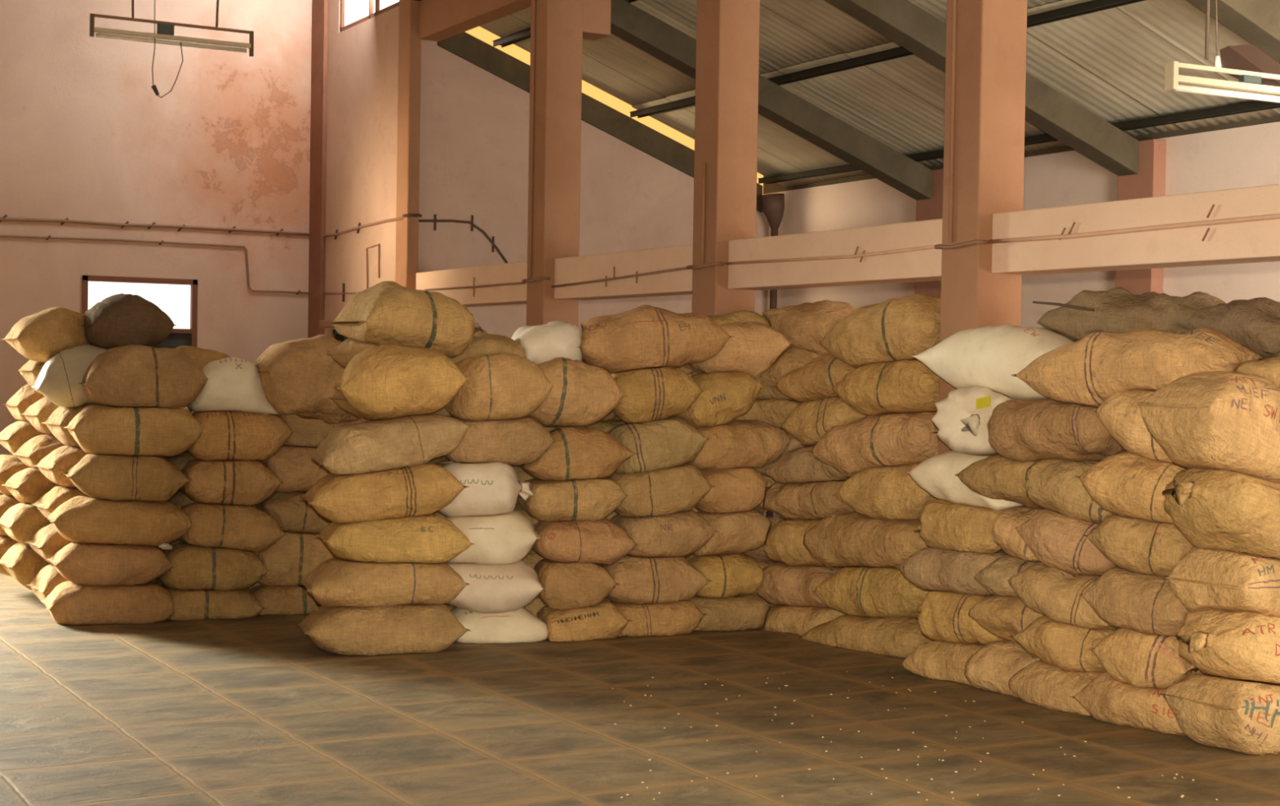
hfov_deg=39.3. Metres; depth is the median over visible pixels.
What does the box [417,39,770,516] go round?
wall
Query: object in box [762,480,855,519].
sack
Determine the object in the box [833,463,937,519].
sack
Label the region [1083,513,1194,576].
sack
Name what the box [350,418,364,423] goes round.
sack
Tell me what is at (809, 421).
sack
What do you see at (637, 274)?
conduit
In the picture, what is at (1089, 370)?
sack
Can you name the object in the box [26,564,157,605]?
sack
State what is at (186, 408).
sack
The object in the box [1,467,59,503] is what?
sack
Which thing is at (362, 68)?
wall
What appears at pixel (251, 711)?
floor
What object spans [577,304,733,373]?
sack
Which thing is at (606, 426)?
sack
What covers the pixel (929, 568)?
sack
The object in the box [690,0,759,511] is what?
pillar
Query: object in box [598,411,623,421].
sack
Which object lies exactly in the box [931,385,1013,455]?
sack
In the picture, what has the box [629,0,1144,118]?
purlin
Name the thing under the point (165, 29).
lamp
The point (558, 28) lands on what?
pillar
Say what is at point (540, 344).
sack
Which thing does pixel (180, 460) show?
sack
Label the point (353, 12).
window
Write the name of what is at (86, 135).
wall
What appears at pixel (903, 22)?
rafter
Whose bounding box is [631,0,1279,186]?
ceiling
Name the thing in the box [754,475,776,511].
sack
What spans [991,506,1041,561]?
sack
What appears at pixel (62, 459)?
sack
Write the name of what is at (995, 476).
sack
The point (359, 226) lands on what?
conduit
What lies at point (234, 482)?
sack
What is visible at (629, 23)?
rafter
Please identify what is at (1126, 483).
sack
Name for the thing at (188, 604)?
sack
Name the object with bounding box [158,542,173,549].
paper scrap
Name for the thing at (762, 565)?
sack
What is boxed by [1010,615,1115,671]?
sack
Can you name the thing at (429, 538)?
sack
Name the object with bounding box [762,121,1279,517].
wall
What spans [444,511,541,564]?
sack
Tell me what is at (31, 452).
sack
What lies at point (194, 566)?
sack
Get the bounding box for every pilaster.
[914,168,943,295]
[1115,138,1166,294]
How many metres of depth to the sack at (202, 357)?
12.34 m
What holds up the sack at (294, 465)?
on the sack at (292, 513)
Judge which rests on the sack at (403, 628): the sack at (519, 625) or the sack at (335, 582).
the sack at (335, 582)
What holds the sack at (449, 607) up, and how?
on the floor
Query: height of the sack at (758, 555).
0.321 m
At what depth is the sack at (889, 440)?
10.90 m
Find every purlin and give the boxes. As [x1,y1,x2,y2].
[492,0,637,47]
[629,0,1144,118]
[757,100,1279,184]
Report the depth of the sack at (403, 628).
10.57 m
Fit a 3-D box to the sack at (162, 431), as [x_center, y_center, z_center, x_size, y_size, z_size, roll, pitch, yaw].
[-3.385,0.183,11.875,0.826,0.342,0.572,0,1,-30]
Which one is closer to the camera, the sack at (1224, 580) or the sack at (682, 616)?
the sack at (1224, 580)
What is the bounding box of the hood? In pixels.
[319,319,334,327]
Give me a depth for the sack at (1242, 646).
8.16 m
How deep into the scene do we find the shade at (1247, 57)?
11.35 m
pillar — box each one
[395,0,421,289]
[526,0,611,325]
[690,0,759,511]
[934,0,1026,640]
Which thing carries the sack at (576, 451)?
on the sack at (588, 499)
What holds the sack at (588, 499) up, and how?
on the sack at (603, 541)
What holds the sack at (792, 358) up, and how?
on the sack at (775, 412)
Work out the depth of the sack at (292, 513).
12.30 m
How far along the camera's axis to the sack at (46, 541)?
11.99 m
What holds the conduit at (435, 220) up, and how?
attached to the wall at (474, 131)
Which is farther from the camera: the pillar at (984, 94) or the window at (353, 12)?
the window at (353, 12)
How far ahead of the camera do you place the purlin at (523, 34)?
17.79 m
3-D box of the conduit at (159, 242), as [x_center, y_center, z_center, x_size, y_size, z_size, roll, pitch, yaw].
[-5.264,-1.490,19.319,3.594,0.540,0.022,0,1,-30]
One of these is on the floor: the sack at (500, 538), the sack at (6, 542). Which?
the sack at (6, 542)
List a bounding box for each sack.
[0,306,89,362]
[0,420,51,456]
[0,454,33,495]
[0,494,22,535]
[0,502,51,544]
[0,535,17,576]
[0,542,51,590]
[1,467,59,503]
[2,383,44,421]
[13,434,67,468]
[16,359,46,393]
[21,396,59,435]
[25,523,72,564]
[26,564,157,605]
[31,344,108,406]
[31,485,88,520]
[34,445,91,487]
[40,581,173,625]
[41,403,120,446]
[44,495,191,546]
[46,542,173,585]
[62,453,192,501]
[63,404,201,456]
[78,344,208,407]
[82,293,177,348]
[155,577,261,589]
[157,539,182,551]
[157,542,269,590]
[164,450,196,489]
[164,586,266,620]
[167,489,256,506]
[175,345,230,368]
[177,502,286,551]
[179,459,285,505]
[182,407,249,450]
[186,356,279,413]
[186,410,293,460]
[248,530,338,586]
[249,584,321,614]
[255,333,359,423]
[255,490,333,533]
[257,444,331,491]
[266,413,351,446]
[295,604,471,655]
[298,557,469,607]
[300,461,468,523]
[311,413,471,474]
[315,513,475,563]
[326,337,377,367]
[328,280,487,357]
[328,390,452,420]
[333,343,471,419]
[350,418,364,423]
[364,420,450,463]
[431,510,446,517]
[435,462,444,466]
[438,462,533,516]
[443,603,454,609]
[444,352,553,420]
[444,415,553,465]
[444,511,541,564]
[444,560,546,613]
[446,333,526,364]
[449,606,547,643]
[511,320,583,364]
[511,465,534,504]
[513,504,539,524]
[517,477,629,521]
[518,425,636,480]
[521,549,543,568]
[524,595,546,616]
[528,356,627,426]
[531,517,639,564]
[533,558,620,610]
[537,598,631,641]
[542,425,563,431]
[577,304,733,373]
[582,421,631,431]
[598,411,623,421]
[601,554,711,604]
[604,511,617,519]
[606,416,711,473]
[606,462,715,516]
[608,363,693,374]
[609,509,717,556]
[609,600,707,635]
[611,367,706,422]
[674,371,766,428]
[684,552,764,597]
[688,593,770,631]
[689,418,789,469]
[690,321,791,380]
[692,508,771,555]
[694,466,767,513]
[706,310,770,326]
[734,399,803,430]
[744,515,791,562]
[751,430,811,476]
[752,561,773,596]
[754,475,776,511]
[754,561,852,607]
[755,346,821,399]
[760,604,846,635]
[761,299,855,355]
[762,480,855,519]
[763,519,841,567]
[764,444,849,482]
[773,353,855,402]
[780,396,881,444]
[798,614,934,657]
[803,511,929,567]
[811,412,938,477]
[811,566,935,617]
[819,293,941,368]
[829,360,939,415]
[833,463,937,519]
[895,546,1008,595]
[898,640,985,685]
[906,450,1025,511]
[911,324,1074,399]
[914,498,1003,552]
[915,590,1007,644]
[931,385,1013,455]
[955,453,1045,509]
[964,640,1040,697]
[968,595,1043,644]
[973,554,1039,596]
[986,398,1127,461]
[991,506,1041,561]
[1008,561,1119,629]
[1008,659,1104,715]
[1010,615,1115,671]
[1011,327,1263,406]
[1015,507,1116,575]
[1025,458,1115,523]
[1036,287,1226,342]
[1071,671,1186,735]
[1075,451,1187,523]
[1078,566,1188,636]
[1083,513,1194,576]
[1087,627,1208,688]
[1092,390,1173,462]
[1137,370,1279,483]
[1159,674,1279,755]
[1161,468,1279,558]
[1164,546,1279,617]
[1176,608,1279,685]
[1183,297,1279,360]
[1235,355,1279,387]
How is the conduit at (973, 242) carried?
attached to the pillar at (984, 94)
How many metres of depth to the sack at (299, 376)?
11.94 m
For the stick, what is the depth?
9.55 m
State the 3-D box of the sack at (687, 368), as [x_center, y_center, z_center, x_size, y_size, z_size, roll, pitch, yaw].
[-0.029,-0.234,12.018,0.743,0.280,0.493,1,1,-12]
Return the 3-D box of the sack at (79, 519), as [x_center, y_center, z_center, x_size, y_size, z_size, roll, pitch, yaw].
[-3.473,0.783,11.850,0.884,0.330,0.557,0,1,-30]
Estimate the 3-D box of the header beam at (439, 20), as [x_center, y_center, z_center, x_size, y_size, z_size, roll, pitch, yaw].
[-1.421,-3.760,16.643,0.220,0.380,2.720,0,1,-30]
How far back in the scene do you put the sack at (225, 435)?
12.02 m
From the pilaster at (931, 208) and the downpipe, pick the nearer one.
the pilaster at (931, 208)
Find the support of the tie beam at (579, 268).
attached to the pillar at (727, 62)
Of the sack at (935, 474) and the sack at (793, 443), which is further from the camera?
the sack at (793, 443)
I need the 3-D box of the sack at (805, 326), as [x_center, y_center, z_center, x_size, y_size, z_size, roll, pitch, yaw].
[1.190,-0.500,12.332,0.546,0.404,1.132,0,1,-35]
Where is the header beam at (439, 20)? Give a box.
[419,0,531,41]
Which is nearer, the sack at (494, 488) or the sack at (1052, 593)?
the sack at (1052, 593)
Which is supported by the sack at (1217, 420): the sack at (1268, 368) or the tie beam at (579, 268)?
the sack at (1268, 368)
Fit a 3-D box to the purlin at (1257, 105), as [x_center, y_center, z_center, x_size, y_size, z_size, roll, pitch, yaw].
[6.431,-2.204,10.835,0.120,0.058,20.600,0,1,-30]
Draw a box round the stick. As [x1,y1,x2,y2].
[1032,301,1094,311]
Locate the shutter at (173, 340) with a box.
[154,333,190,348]
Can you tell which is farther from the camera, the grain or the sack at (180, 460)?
the sack at (180, 460)
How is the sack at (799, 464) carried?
on the sack at (810, 500)
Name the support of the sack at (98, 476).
on the sack at (79, 519)
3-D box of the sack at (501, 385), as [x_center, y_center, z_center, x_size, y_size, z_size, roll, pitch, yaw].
[-0.920,-0.102,11.147,0.573,0.421,0.594,0,1,-30]
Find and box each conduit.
[0,214,310,235]
[0,235,309,294]
[323,217,403,239]
[323,283,357,302]
[365,243,379,288]
[402,213,422,217]
[418,213,507,262]
[424,276,525,296]
[521,276,551,282]
[551,266,688,287]
[686,262,724,269]
[724,244,937,264]
[933,239,988,248]
[988,204,1279,243]
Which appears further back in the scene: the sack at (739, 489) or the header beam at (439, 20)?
the header beam at (439, 20)
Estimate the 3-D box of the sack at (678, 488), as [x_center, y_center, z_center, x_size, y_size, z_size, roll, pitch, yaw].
[0.092,0.563,11.736,0.641,0.350,0.588,0,1,-30]
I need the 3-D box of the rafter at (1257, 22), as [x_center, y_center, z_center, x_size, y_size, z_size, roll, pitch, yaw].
[3.812,-2.695,11.768,3.820,1.661,0.230,0,1,-30]
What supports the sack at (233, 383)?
on the sack at (225, 435)
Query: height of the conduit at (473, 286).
0.180 m
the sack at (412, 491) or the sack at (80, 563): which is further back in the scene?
the sack at (80, 563)
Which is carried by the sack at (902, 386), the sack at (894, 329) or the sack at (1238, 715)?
the sack at (894, 329)
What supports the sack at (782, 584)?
on the sack at (796, 620)
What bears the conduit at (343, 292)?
attached to the wall at (362, 68)
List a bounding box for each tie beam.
[415,261,527,306]
[554,244,693,300]
[728,218,942,290]
[991,183,1279,275]
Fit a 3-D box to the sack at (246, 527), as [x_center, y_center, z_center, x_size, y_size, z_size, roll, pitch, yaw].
[-2.822,0.842,12.224,0.700,0.337,0.582,0,1,-30]
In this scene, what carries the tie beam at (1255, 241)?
attached to the pillar at (984, 94)
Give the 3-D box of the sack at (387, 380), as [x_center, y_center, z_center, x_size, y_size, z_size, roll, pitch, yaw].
[-1.452,-0.124,10.783,0.793,0.460,0.567,1,1,-17]
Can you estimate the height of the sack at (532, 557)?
0.269 m
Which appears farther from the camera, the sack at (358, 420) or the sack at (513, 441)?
the sack at (358, 420)
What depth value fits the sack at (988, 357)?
9.66 m
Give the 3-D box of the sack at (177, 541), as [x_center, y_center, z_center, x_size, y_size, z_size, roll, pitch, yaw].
[-3.068,1.017,12.734,0.785,0.269,0.592,0,1,-30]
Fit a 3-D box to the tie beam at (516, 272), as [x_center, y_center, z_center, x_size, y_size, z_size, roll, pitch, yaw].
[-1.429,-1.088,16.710,0.300,0.345,2.720,0,1,-30]
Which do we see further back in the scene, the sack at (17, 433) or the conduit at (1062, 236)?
the sack at (17, 433)
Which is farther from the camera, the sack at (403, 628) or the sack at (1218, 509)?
the sack at (403, 628)
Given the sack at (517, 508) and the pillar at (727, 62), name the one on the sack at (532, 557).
the sack at (517, 508)
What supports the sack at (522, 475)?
on the sack at (517, 508)
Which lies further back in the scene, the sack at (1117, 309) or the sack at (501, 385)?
the sack at (501, 385)
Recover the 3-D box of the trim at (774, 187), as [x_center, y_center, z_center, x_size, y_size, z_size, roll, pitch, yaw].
[6.661,-2.392,11.202,0.180,0.600,21.020,0,1,-30]
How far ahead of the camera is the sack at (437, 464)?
11.45 m
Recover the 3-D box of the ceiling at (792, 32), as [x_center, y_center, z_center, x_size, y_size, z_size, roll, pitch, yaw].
[4.141,-3.263,9.484,2.312,0.857,20.561,0,1,-30]
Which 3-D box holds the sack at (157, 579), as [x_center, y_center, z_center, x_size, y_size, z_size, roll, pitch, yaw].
[-3.072,1.288,12.748,0.776,0.267,0.612,0,1,-30]
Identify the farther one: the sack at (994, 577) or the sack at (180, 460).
the sack at (180, 460)
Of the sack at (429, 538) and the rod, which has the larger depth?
the sack at (429, 538)
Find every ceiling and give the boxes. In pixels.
[480,0,1061,106]
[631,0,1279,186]
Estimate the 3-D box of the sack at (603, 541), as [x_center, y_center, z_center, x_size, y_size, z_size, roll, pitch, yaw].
[-0.405,0.880,11.468,0.642,0.296,0.597,0,1,-30]
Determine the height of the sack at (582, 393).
0.440 m
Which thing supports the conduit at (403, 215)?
attached to the pillar at (409, 41)
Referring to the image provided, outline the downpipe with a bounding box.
[760,193,784,516]
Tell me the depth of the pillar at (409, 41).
17.79 m
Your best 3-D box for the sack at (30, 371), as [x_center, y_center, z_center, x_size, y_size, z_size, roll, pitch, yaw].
[-3.988,-0.235,12.684,0.747,0.381,0.582,0,1,-30]
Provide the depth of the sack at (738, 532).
11.81 m
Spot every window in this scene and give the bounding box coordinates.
[81,275,197,348]
[339,0,399,31]
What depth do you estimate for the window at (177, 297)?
19.46 m
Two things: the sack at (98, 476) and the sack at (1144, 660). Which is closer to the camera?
the sack at (1144, 660)
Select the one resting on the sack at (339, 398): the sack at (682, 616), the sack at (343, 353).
the sack at (343, 353)
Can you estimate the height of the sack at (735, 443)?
0.337 m
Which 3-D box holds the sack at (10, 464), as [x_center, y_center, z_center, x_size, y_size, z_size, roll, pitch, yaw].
[-4.411,0.534,13.256,0.828,0.302,0.590,0,1,-30]
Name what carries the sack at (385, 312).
on the sack at (343, 353)
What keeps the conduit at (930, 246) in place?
attached to the tie beam at (918, 265)
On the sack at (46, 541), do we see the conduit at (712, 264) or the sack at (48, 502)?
the sack at (48, 502)
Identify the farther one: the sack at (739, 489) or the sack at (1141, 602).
the sack at (739, 489)
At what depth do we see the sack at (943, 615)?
9.96 m
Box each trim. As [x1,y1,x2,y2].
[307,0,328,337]
[763,115,1279,194]
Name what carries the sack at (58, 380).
on the sack at (61, 416)
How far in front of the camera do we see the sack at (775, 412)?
12.08 m
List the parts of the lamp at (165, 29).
rail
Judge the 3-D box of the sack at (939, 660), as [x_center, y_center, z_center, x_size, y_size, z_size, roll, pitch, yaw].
[1.804,1.439,10.126,0.385,0.217,0.610,0,1,-41]
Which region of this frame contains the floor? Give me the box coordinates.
[0,555,1279,805]
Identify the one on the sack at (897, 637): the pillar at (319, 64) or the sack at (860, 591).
the sack at (860, 591)
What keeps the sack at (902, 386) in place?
on the sack at (889, 440)
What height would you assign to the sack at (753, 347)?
0.415 m
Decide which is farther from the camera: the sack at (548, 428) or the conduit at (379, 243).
the conduit at (379, 243)
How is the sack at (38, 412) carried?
on the sack at (31, 452)
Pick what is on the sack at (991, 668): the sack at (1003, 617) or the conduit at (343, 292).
the sack at (1003, 617)
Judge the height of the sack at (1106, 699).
0.235 m
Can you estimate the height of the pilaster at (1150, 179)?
3.700 m
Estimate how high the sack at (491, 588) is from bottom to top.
0.318 m
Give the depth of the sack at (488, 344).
11.27 m
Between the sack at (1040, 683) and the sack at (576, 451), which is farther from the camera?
the sack at (576, 451)
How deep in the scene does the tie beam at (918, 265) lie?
11.62 m
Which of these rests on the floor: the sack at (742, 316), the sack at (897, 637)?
the sack at (897, 637)
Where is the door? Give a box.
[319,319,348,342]
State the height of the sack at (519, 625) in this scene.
0.238 m
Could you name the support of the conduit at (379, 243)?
attached to the wall at (362, 68)
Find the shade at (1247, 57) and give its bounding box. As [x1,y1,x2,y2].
[1219,44,1279,95]
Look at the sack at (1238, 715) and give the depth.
8.13 m
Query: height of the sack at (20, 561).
0.354 m
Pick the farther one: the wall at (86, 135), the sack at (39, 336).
the wall at (86, 135)
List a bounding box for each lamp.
[89,0,253,97]
[1164,60,1279,102]
[1213,0,1279,95]
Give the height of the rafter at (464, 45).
1.713 m
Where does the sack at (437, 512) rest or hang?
on the sack
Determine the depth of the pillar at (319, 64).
19.94 m
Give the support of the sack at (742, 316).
on the sack at (792, 358)
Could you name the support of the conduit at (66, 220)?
attached to the wall at (86, 135)
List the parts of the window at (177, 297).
pane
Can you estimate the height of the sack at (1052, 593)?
0.320 m
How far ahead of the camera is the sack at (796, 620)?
11.68 m
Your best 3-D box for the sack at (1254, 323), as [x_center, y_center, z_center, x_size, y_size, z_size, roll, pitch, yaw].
[3.087,-0.343,8.747,0.592,0.339,0.783,0,1,-41]
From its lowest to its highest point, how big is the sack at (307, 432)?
0.342 m
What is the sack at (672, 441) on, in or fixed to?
on the sack at (678, 488)
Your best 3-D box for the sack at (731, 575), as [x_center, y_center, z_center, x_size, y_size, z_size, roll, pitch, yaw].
[0.526,1.140,12.006,0.549,0.284,0.540,1,1,-13]
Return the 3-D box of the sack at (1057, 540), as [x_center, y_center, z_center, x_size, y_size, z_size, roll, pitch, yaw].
[2.341,0.718,9.334,0.595,0.340,0.563,0,1,-30]
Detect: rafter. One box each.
[437,31,762,212]
[610,0,931,199]
[825,0,1138,176]
[1186,0,1279,63]
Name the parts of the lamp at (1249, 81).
rail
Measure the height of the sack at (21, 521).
0.278 m
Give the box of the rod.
[1204,0,1209,58]
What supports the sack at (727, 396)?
on the sack at (735, 443)
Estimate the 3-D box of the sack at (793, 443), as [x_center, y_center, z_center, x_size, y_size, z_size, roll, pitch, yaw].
[1.022,0.339,12.233,0.581,0.343,0.484,2,1,44]
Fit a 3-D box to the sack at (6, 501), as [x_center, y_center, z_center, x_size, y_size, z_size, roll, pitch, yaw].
[-4.452,0.817,13.242,0.831,0.287,0.588,0,1,-30]
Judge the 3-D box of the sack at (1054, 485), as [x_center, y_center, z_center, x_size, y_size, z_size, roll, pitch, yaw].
[2.362,0.446,9.319,0.538,0.332,0.482,0,1,-39]
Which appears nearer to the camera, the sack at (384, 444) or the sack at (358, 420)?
the sack at (384, 444)
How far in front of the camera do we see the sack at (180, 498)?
12.43 m
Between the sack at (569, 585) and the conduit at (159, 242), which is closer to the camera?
the sack at (569, 585)
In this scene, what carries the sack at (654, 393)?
on the sack at (672, 441)
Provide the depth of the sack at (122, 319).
12.04 m
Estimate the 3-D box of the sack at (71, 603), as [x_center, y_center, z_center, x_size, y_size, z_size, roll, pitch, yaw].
[-3.539,1.305,11.834,0.799,0.251,0.565,0,1,-30]
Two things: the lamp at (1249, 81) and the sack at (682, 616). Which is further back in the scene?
the sack at (682, 616)
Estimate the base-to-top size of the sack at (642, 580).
0.310 m
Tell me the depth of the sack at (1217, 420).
8.11 m
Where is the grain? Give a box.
[612,671,1217,799]
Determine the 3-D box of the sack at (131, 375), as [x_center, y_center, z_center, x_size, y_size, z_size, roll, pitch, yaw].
[-3.334,-0.180,11.917,0.817,0.411,0.571,0,1,-30]
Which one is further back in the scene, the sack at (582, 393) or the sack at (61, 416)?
the sack at (61, 416)
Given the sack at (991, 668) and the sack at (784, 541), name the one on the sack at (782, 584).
the sack at (784, 541)
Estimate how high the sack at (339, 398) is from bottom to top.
0.307 m
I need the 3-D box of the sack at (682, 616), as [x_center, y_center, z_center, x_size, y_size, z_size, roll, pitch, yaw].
[0.049,1.384,11.729,0.603,0.212,0.602,0,1,-30]
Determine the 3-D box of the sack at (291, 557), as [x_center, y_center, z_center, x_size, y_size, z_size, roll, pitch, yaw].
[-2.420,1.066,12.501,0.707,0.384,0.534,1,1,-20]
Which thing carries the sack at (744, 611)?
on the floor
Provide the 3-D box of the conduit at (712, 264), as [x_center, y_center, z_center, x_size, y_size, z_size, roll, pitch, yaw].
[0.465,-0.982,12.886,0.093,0.044,0.389,0,1,-30]
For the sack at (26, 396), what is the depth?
13.01 m
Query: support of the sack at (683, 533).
on the sack at (642, 580)
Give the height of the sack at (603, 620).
0.234 m
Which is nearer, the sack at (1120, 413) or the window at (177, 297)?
the sack at (1120, 413)
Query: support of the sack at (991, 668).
on the floor
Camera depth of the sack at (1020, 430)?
9.19 m
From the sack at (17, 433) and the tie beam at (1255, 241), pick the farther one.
the sack at (17, 433)
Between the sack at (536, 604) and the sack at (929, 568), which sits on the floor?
the sack at (536, 604)
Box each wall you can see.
[0,0,311,494]
[324,0,399,421]
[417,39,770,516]
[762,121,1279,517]
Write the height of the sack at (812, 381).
0.329 m
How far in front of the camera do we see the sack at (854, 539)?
11.05 m
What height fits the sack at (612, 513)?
0.269 m
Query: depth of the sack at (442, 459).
11.39 m
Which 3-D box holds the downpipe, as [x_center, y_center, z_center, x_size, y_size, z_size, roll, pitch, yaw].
[1.436,-0.473,19.761,0.277,3.688,0.268,0,1,-30]
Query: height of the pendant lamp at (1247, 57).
0.900 m
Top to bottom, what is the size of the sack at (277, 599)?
0.180 m
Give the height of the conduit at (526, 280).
0.044 m
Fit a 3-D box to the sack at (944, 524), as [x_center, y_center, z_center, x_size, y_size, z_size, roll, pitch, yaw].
[1.837,0.681,10.102,0.431,0.277,0.653,0,1,-40]

